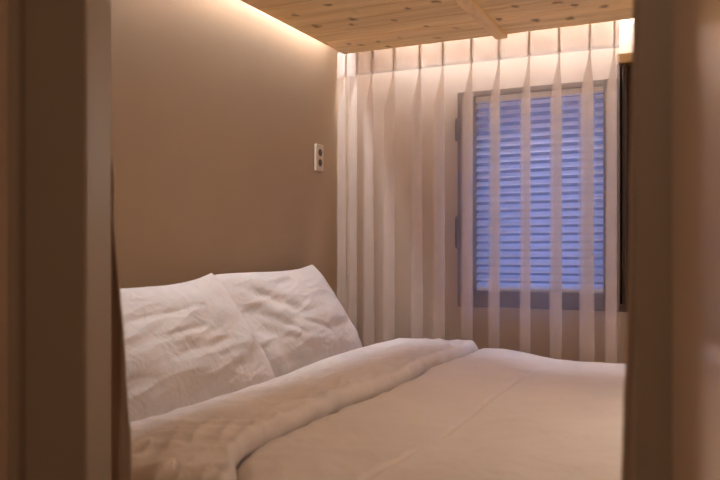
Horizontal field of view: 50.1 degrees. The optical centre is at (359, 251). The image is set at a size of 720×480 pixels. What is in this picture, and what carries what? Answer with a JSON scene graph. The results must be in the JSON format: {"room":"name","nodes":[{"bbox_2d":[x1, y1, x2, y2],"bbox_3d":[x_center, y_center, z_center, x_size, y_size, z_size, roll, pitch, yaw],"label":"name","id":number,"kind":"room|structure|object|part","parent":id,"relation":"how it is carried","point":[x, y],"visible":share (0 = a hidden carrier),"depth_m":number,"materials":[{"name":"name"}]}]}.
{"room":"bedroom","nodes":[
{"label":"bedroom","id":0,"kind":"room"},
{"bbox_2d":[111,0,348,316],"bbox_3d":[-0.580,0.075,2.590,0.120,2.150,2.520,0,0,25],"label":"wall","id":1,"kind":"structure","parent":0,"point":[220,109],"depth_m":2.67,"materials":[{"name":"beige paint"}]},
{"bbox_2d":[314,143,323,171],"bbox_3d":[-0.174,-0.402,3.286,0.014,0.116,0.068,0,0,25],"label":"wall outlet","id":2,"kind":"object","parent":1,"relation":"attached to","point":[318,149],"visible":1,"depth_m":3.27,"materials":[{"name":"plastic"}]},
{"bbox_2d":[349,19,632,363],"bbox_3d":[1.225,0.075,3.044,2.750,2.150,0.150,0,0,25],"label":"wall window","id":3,"kind":"structure","parent":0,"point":[403,147],"depth_m":3.40,"materials":[{"name":"paint"}]},
{"bbox_2d":[476,86,602,292],"bbox_3d":[0.743,-0.250,3.212,0.531,0.830,0.032,0,0,25],"label":"window blind","id":4,"kind":"object","parent":3,"relation":"attached to","point":[585,288],"visible":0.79,"depth_m":3.20,"materials":[{"name":"beige plastic"}]},
{"bbox_3d":[0.743,-0.654,3.212,0.531,0.022,0.032,0,0,25],"label":"head rail","id":5,"kind":"part","parent":4,"relation":"part of","materials":[{"name":"beige plastic"}]},
{"bbox_3d":[0.744,0.159,3.214,0.527,0.012,0.020,0,0,25],"label":"rail","id":6,"kind":"part","parent":4,"relation":"part of","materials":[{"name":"beige plastic"}]},
{"bbox_3d":[0.737,-0.250,3.199,0.337,0.810,0.002,0,0,25],"label":"ladder cord","id":7,"kind":"part","parent":4,"relation":"part of","materials":[{"name":"white fabric"}]},
{"bbox_2d":[455,52,631,311],"bbox_3d":[0.805,-0.273,3.172,0.839,1.015,0.099,0,0,25],"label":"window","id":8,"kind":"structure","parent":3,"relation":"attached to","point":[617,92],"depth_m":3.08,"materials":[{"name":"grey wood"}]},
{"bbox_2d":[617,64,631,311],"bbox_3d":[1.101,-0.270,3.039,0.160,1.010,0.085,0,0,25],"label":"shutter","id":9,"kind":"object","parent":3,"relation":"attached to","point":[624,71],"depth_m":3.05,"materials":[{"name":"brown wood"}]},
{"bbox_3d":[0.259,1.175,1.012,2.950,0.050,4.650,0,0,25],"label":"floor","id":10,"kind":"structure","parent":0,"visible":0},
{"bbox_3d":[0.367,0.805,2.048,2.025,0.690,1.895,0,0,25],"label":"bed","id":11,"kind":"object","parent":10,"relation":"on","visible":0},
{"bbox_2d":[120,273,274,421],"bbox_3d":[-0.497,0.252,2.021,0.278,0.368,0.756,0,0,25],"label":"pillow","id":12,"kind":"object","parent":11,"relation":"on","point":[189,343],"visible":0.56,"depth_m":1.98,"materials":[{"name":"white fabric"}]},
{"bbox_2d":[214,265,361,377],"bbox_3d":[-0.230,0.243,2.767,0.276,0.385,0.787,0,0,25],"label":"pillow","id":13,"kind":"object","parent":11,"relation":"on","point":[297,319],"visible":0.72,"depth_m":2.64,"materials":[{"name":"white fabric"}]},
{"bbox_2d":[130,338,624,479],"bbox_3d":[0.547,0.637,1.910,1.843,0.590,2.048,0,0,25],"label":"duvet","id":14,"kind":"object","parent":11,"relation":"on","point":[399,408],"visible":0.93,"depth_m":1.73,"materials":[{"name":"white fabric"}]},
{"bbox_3d":[0.187,0.075,0.860,2.750,2.150,0.039,0,0,25],"label":"wall door","id":15,"kind":"structure","parent":0,"visible":0},
{"bbox_2d":[0,0,671,479],"bbox_3d":[-0.138,0.110,0.993,1.202,2.080,0.095,0,0,25],"label":"door frame","id":16,"kind":"structure","parent":15,"relation":"attached to","point":[55,55],"depth_m":1.13,"materials":[{"name":"beige paint"}]},
{"bbox_3d":[-0.613,0.120,1.183,0.180,2.060,0.030,0,0,25],"label":"casing","id":17,"kind":"part","parent":16,"relation":"part of","materials":[{"name":"paint"}]},
{"bbox_2d":[111,150,131,479],"bbox_3d":[-0.461,0.145,1.225,0.250,1.950,0.039,0,0,25],"label":"door curtain","id":18,"kind":"object","parent":16,"relation":"attached to","point":[121,446],"visible":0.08,"depth_m":1.19,"materials":[{"name":"fabric"}]},
{"bbox_2d":[621,0,634,479],"bbox_3d":[0.355,0.145,0.838,0.138,1.950,0.041,0,0,25],"label":"door curtain","id":19,"kind":"object","parent":16,"relation":"attached to","point":[628,442],"visible":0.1,"depth_m":0.86,"materials":[{"name":"fabric"}]},
{"bbox_2d":[672,0,719,479],"bbox_3d":[0.229,0.151,0.468,0.087,1.973,0.620,0,0,13],"label":"wall","id":20,"kind":"structure","parent":16,"relation":"attached to","point":[695,23],"depth_m":0.65,"materials":[{"name":"taupe brown paint"}]},
{"bbox_3d":[0.259,-1.040,1.012,2.990,0.080,4.650,0,0,25],"label":"ceiling","id":21,"kind":"structure","parent":0,"visible":0},
{"bbox_3d":[1.133,-0.970,2.861,2.720,0.060,0.018,0,0,25],"label":"track","id":22,"kind":"object","parent":21,"relation":"attached to","visible":0},
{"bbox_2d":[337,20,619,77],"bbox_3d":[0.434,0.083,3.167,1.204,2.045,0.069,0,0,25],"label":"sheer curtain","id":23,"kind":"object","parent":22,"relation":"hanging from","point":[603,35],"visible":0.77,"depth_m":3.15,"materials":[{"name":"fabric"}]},
{"bbox_3d":[0.722,-0.945,1.927,1.840,0.114,1.540,0,0,25],"label":"ceiling","id":24,"kind":"structure","parent":21,"relation":"hanging from","visible":0},
{"bbox_2d":[241,0,632,53],"bbox_3d":[0.678,-0.875,1.892,2.606,0.030,2.000,0,0,25],"label":"boards","id":25,"kind":"object","parent":24,"relation":"hanging from","point":[345,26],"visible":0.92,"depth_m":2.84,"materials":[{"name":"brown wood"}]},
{"bbox_2d":[454,0,507,39],"bbox_3d":[0.133,-0.855,2.151,0.048,0.020,2.000,0,0,25],"label":"beam","id":26,"kind":"structure","parent":25,"relation":"attached to","point":[471,7],"depth_m":2.79,"materials":[{"name":"brown wood"}]},
{"label":"outside","id":27,"kind":"structure","parent":0,"visible":0},
{"bbox_2d":[479,93,602,284],"bbox_3d":[3.881,0.550,8.341,15.000,7.200,0.400,0,0,25],"label":"facade opposite","id":28,"kind":"structure","parent":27,"point":[590,100],"depth_m":8.97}
]}

